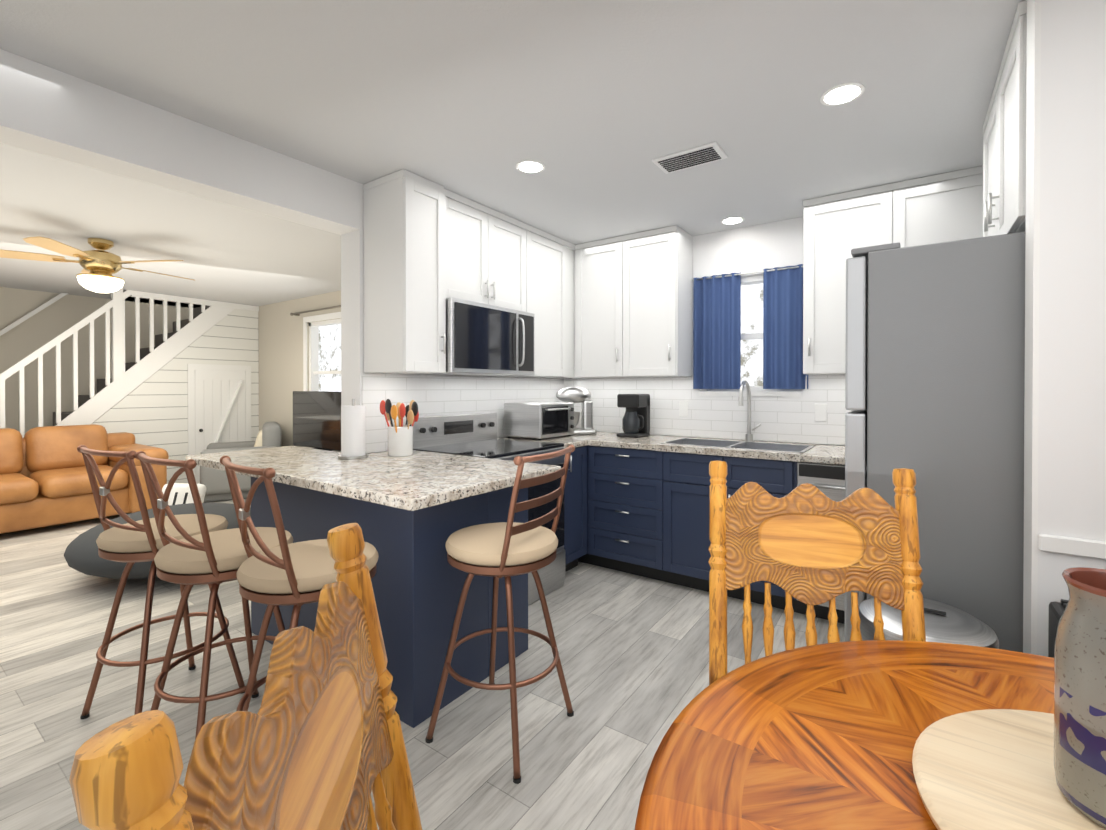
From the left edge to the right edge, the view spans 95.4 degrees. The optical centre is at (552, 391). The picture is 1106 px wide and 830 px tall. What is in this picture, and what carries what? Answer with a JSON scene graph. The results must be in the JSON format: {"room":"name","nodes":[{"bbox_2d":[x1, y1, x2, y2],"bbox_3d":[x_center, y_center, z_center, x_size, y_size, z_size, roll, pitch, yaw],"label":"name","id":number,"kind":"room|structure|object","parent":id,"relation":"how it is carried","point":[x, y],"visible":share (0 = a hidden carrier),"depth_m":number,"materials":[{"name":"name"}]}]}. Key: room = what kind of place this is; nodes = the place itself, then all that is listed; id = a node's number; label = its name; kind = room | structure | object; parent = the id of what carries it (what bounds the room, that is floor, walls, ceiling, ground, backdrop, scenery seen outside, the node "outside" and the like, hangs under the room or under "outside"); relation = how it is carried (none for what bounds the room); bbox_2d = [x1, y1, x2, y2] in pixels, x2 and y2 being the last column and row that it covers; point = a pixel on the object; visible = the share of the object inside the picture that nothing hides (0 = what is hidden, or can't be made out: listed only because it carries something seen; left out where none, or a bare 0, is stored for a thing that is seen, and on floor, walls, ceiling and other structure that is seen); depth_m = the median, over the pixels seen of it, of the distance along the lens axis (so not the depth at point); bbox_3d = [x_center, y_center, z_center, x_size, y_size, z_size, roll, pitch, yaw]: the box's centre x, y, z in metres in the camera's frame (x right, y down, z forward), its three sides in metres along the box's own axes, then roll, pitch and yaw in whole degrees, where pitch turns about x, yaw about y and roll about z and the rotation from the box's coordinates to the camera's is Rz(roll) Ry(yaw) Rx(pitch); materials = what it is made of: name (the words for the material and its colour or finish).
{"room":"dining room","nodes":[
{"label":"dining room","id":0,"kind":"room"},
{"bbox_2d":[0,287,204,432],"bbox_3d":[-6.714,-0.755,5.000,0.120,4.020,6.520,0,0,35],"label":"wall","id":1,"kind":"structure","parent":0,"point":[31,334],"depth_m":5.98,"materials":[{"name":"beige paint"}]},
{"bbox_2d":[0,49,359,234],"bbox_3d":[-2.497,-1.011,0.913,0.180,0.255,4.700,0,0,35],"label":"header beam","id":2,"kind":"structure","parent":0,"point":[49,111],"depth_m":2.05,"materials":[{"name":"white paint"}]},
{"bbox_2d":[258,290,340,451],"bbox_3d":[-2.500,0.039,5.951,5.620,2.420,0.120,0,0,35],"label":"wall","id":3,"kind":"structure","parent":0,"point":[280,329],"depth_m":6.60,"materials":[{"name":"beige paint"}]},
{"bbox_2d":[290,305,340,315],"bbox_3d":[-2.705,-0.972,5.966,1.480,0.040,0.080,0,0,35],"label":"curtain rod","id":4,"kind":"object","parent":3,"relation":"attached to","point":[299,313],"visible":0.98,"depth_m":6.06,"materials":[{"name":"beige metal"}]},
{"bbox_2d":[303,312,340,390],"bbox_3d":[-2.639,-0.227,6.038,1.090,1.390,0.135,0,0,35],"label":"living room window","id":5,"kind":"structure","parent":3,"relation":"in","point":[314,371],"depth_m":6.27,"materials":[{"name":"white wood"}]},
{"bbox_2d":[0,499,844,829],"bbox_3d":[-2.077,1.300,1.898,11.350,0.050,6.970,0,0,35],"label":"floor","id":6,"kind":"structure","parent":0,"point":[634,653],"depth_m":2.16,"materials":[{"name":"grey wood"}]},
{"bbox_2d":[0,424,168,533],"bbox_3d":[-4.820,0.802,4.642,1.000,0.909,1.860,0,0,35],"label":"couch","id":7,"kind":"object","parent":6,"relation":"on","point":[44,480],"visible":0.77,"depth_m":4.74,"materials":[{"name":"leather"}]},
{"bbox_2d":[0,289,258,483],"bbox_3d":[-5.285,-0.319,6.043,1.012,3.134,2.927,0,0,35],"label":"staircase","id":8,"kind":"structure","parent":6,"relation":"on","point":[185,388],"depth_m":6.18,"materials":[{"name":"white wood"}]},
{"bbox_2d":[64,503,250,578],"bbox_3d":[-2.710,1.054,3.646,1.200,0.414,1.200,0,0,35],"label":"pouf","id":9,"kind":"object","parent":6,"relation":"on","point":[81,555],"visible":0.27,"depth_m":3.16,"materials":[{"name":"grey"}]},
{"bbox_2d":[162,483,205,505],"bbox_3d":[-3.413,1.047,4.611,0.400,0.386,0.200,0,0,5],"label":"pillow","id":10,"kind":"object","parent":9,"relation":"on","point":[180,493],"visible":0.35,"depth_m":4.59,"materials":[{"name":"white fabric"}]},
{"bbox_2d":[77,445,244,718],"bbox_3d":[-1.577,0.741,2.037,0.428,1.066,0.450,0,0,27],"label":"stool","id":11,"kind":"object","parent":6,"relation":"on","point":[131,542],"visible":0.69,"depth_m":1.90,"materials":[{"name":"beige metal"}]},
{"bbox_2d":[135,451,292,739],"bbox_3d":[-1.189,0.742,1.825,0.428,1.066,0.450,0,0,32],"label":"stool","id":12,"kind":"object","parent":6,"relation":"on","point":[215,559],"visible":0.73,"depth_m":1.68,"materials":[{"name":"beige"}]},
{"bbox_2d":[200,422,280,502],"bbox_3d":[-3.766,0.822,6.124,0.800,0.850,0.940,0,0,-30],"label":"armchair","id":13,"kind":"object","parent":6,"relation":"on","point":[214,482],"visible":0.52,"depth_m":5.73,"materials":[{"name":"grey fabric"}]},
{"bbox_2d":[69,523,421,829],"bbox_3d":[-0.016,0.734,0.512,0.534,1.103,0.457,0,0,-7],"label":"dining chair","id":14,"kind":"object","parent":6,"relation":"on","point":[316,742],"visible":1,"depth_m":0.44,"materials":[{"name":"brown wood"}]},
{"bbox_2d":[220,455,378,710],"bbox_3d":[-0.812,0.743,1.669,0.428,1.066,0.450,0,0,41],"label":"stool","id":15,"kind":"object","parent":6,"relation":"on","point":[297,575],"visible":0.54,"depth_m":1.52,"materials":[{"name":"beige"}]},
{"bbox_2d":[293,391,340,450],"bbox_3d":[-2.524,0.627,5.469,1.200,1.250,0.400,0,0,35],"label":"television","id":16,"kind":"object","parent":6,"relation":"on","point":[316,419],"visible":0.29,"depth_m":5.46,"materials":[{"name":"black glass"}]},
{"bbox_2d":[425,444,574,783],"bbox_3d":[-0.182,0.742,1.901,0.450,1.066,0.428,0,0,29],"label":"stool","id":17,"kind":"object","parent":6,"relation":"on","point":[508,549],"visible":1,"depth_m":1.78,"materials":[{"name":"beige metal"}]},
{"bbox_2d":[186,0,1026,727],"bbox_3d":[0.309,0.061,2.697,3.821,2.417,2.596,0,0,35],"label":"kitchen","id":18,"kind":"object","parent":6,"relation":"on","point":[914,312],"visible":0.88,"depth_m":2.61,"materials":[{"name":"blue"}]},
{"bbox_2d":[419,297,534,375],"bbox_3d":[-0.479,-0.318,3.215,0.453,0.421,0.770,0,0,35],"label":"microwave","id":19,"kind":"object","parent":18,"relation":"in","point":[483,339],"depth_m":3.05,"materials":[{"name":"silver metal"}]},
{"bbox_2d":[407,412,564,604],"bbox_3d":[-0.379,0.712,3.139,0.709,1.110,0.754,0,0,35],"label":"range","id":20,"kind":"object","parent":18,"relation":"in","point":[475,434],"depth_m":3.15,"materials":[{"name":"silver metal"}]},
{"bbox_2d":[186,432,844,510],"bbox_3d":[0.309,0.370,2.699,3.821,0.040,2.596,0,0,35],"label":"countertop","id":21,"kind":"structure","parent":18,"relation":"on","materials":[{"name":"stone"}]},
{"bbox_2d":[662,380,813,452],"bbox_3d":[1.204,0.235,3.292,0.860,0.621,0.499,0,0,35],"label":"sink","id":22,"kind":"object","parent":18,"relation":"in","point":[747,444],"depth_m":3.39,"materials":[{"name":"silver metal"}]},
{"bbox_2d":[844,231,1025,652],"bbox_3d":[1.548,0.391,1.877,0.837,1.767,0.850,0,0,35],"label":"fridge","id":23,"kind":"object","parent":18,"relation":"in","point":[935,372],"depth_m":1.57,"materials":[{"name":"grey metal"}]},
{"bbox_2d":[708,460,925,684],"bbox_3d":[0.546,0.731,1.003,0.457,1.103,0.534,0,0,18],"label":"dining chair","id":24,"kind":"object","parent":6,"relation":"on","point":[810,545],"visible":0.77,"depth_m":1.19,"materials":[{"name":"brown wood"}]},
{"bbox_2d":[635,640,1053,829],"bbox_3d":[0.701,0.895,0.447,1.252,0.742,1.252,0,0,35],"label":"dining table","id":25,"kind":"object","parent":6,"relation":"on","point":[825,736],"visible":0.81,"depth_m":0.77,"materials":[{"name":"brown wood"}]},
{"bbox_2d":[912,709,1105,829],"bbox_3d":[0.692,0.509,0.536,0.504,0.028,0.504,0,0,35],"label":"lazy susan","id":26,"kind":"object","parent":25,"relation":"on","point":[990,769],"visible":0.73,"depth_m":0.65,"materials":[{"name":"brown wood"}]},
{"bbox_2d":[1054,567,1105,827],"bbox_3d":[0.670,0.355,0.587,0.122,0.275,0.117,0,0,35],"label":"vase","id":27,"kind":"object","parent":26,"relation":"on","point":[1080,707],"visible":1,"depth_m":0.58,"materials":[{"name":"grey ceramic"}]},
{"bbox_2d":[1048,599,1067,657],"bbox_3d":[1.431,0.873,1.032,0.560,0.814,0.280,0,0,35],"label":"heater","id":28,"kind":"object","parent":6,"relation":"on","point":[1056,610],"visible":0.15,"depth_m":1.26,"materials":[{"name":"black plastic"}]},
{"bbox_2d":[341,183,564,453],"bbox_3d":[-0.570,0.053,3.655,0.180,2.420,1.990,0,0,35],"label":"wall","id":29,"kind":"structure","parent":0,"point":[352,282],"depth_m":2.83,"materials":[{"name":"white paint"}]},
{"bbox_2d":[361,373,564,452],"bbox_3d":[-0.491,0.117,3.605,0.008,0.444,1.980,0,0,35],"label":"wall","id":30,"kind":"structure","parent":29,"relation":"attached to","point":[434,395],"depth_m":3.29,"materials":[{"name":"tile"}]},
{"bbox_2d":[0,0,1024,307],"bbox_3d":[-2.057,-1.975,1.906,11.290,1.660,6.840,0,0,35],"label":"ceiling","id":31,"kind":"structure","parent":0,"point":[594,106],"depth_m":2.03,"materials":[{"name":"white paint"}]},
{"bbox_2d":[0,236,193,292],"bbox_3d":[-3.481,-0.955,3.896,1.256,0.400,1.265,0,0,35],"label":"ceiling fan","id":32,"kind":"object","parent":31,"relation":"hanging from","point":[100,265],"visible":1,"depth_m":3.76,"materials":[{"name":"gold metal"}]},
{"bbox_2d":[516,160,544,172],"bbox_3d":[-0.115,-1.147,2.574,0.149,0.006,0.149,0,0,26],"label":"recessed light","id":33,"kind":"object","parent":31,"relation":"in","point":[525,166],"depth_m":2.56,"materials":[{"name":"white glass"}]},
{"bbox_2d":[652,141,727,173],"bbox_3d":[0.670,-1.141,2.473,0.320,0.016,0.180,0,0,35],"label":"ceiling vent","id":34,"kind":"object","parent":31,"relation":"in","point":[694,156],"visible":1,"depth_m":2.45,"materials":[{"name":"white metal"}]},
{"bbox_2d":[721,216,743,223],"bbox_3d":[1.213,-1.152,3.400,0.149,0.006,0.149,0,0,29],"label":"recessed light","id":35,"kind":"object","parent":31,"relation":"in","point":[730,220],"depth_m":3.39,"materials":[{"name":"white"}]},
{"bbox_2d":[820,82,864,105],"bbox_3d":[1.114,-1.143,1.940,0.149,0.006,0.149,0,0,29],"label":"recessed light","id":36,"kind":"object","parent":31,"relation":"in","point":[844,93],"depth_m":1.93,"materials":[{"name":"white glass"}]},
{"bbox_2d":[565,217,844,445],"bbox_3d":[1.368,0.054,3.616,3.395,2.420,0.120,0,0,35],"label":"wall","id":37,"kind":"structure","parent":0,"point":[771,245],"depth_m":3.53,"materials":[{"name":"white paint"}]},
{"bbox_2d":[565,375,853,444],"bbox_3d":[1.356,0.117,3.547,3.095,0.444,0.008,0,0,35],"label":"tile backsplash","id":38,"kind":"structure","parent":37,"relation":"attached to","point":[785,418],"depth_m":3.64,"materials":[{"name":"tile"}]},
{"bbox_2d":[815,404,826,421],"bbox_3d":[1.739,0.138,3.269,0.070,0.115,0.005,0,0,35],"label":"electrical outlet plate","id":39,"kind":"object","parent":38,"relation":"attached to","point":[820,412],"depth_m":3.26,"materials":[{"name":"white plastic"}]},
{"bbox_2d":[692,264,807,388],"bbox_3d":[1.353,-0.426,3.514,0.780,0.820,0.052,0,0,35],"label":"curtain","id":40,"kind":"object","parent":37,"relation":"hanging from","point":[716,331],"visible":0.85,"depth_m":3.55,"materials":[{"name":"blue fabric"}]},
{"bbox_2d":[699,274,801,396],"bbox_3d":[1.403,-0.391,3.579,0.690,0.850,0.135,0,0,35],"label":"kitchen window","id":41,"kind":"structure","parent":37,"relation":"in","point":[750,280],"depth_m":3.55,"materials":[{"name":"white"}]},
{"bbox_2d":[1037,0,1105,656],"bbox_3d":[2.333,0.072,0.710,2.420,2.420,0.120,0,0,35],"label":"wall","id":42,"kind":"structure","parent":0,"point":[1073,306],"depth_m":1.32,"materials":[{"name":"white paint"}]},
{"bbox_2d":[1023,0,1105,654],"bbox_3d":[2.335,0.073,0.696,2.462,2.420,0.130,0,0,35],"label":"trim","id":43,"kind":"structure","parent":42,"relation":"attached to","point":[1095,549],"depth_m":1.37,"materials":[{"name":"white wood"}]},
{"label":"outside","id":44,"kind":"structure","parent":0,"visible":0},
{"bbox_2d":[319,283,762,391],"bbox_3d":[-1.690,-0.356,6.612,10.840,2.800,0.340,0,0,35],"label":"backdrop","id":45,"kind":"structure","parent":44,"point":[751,349],"depth_m":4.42,"materials":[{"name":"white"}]}
]}

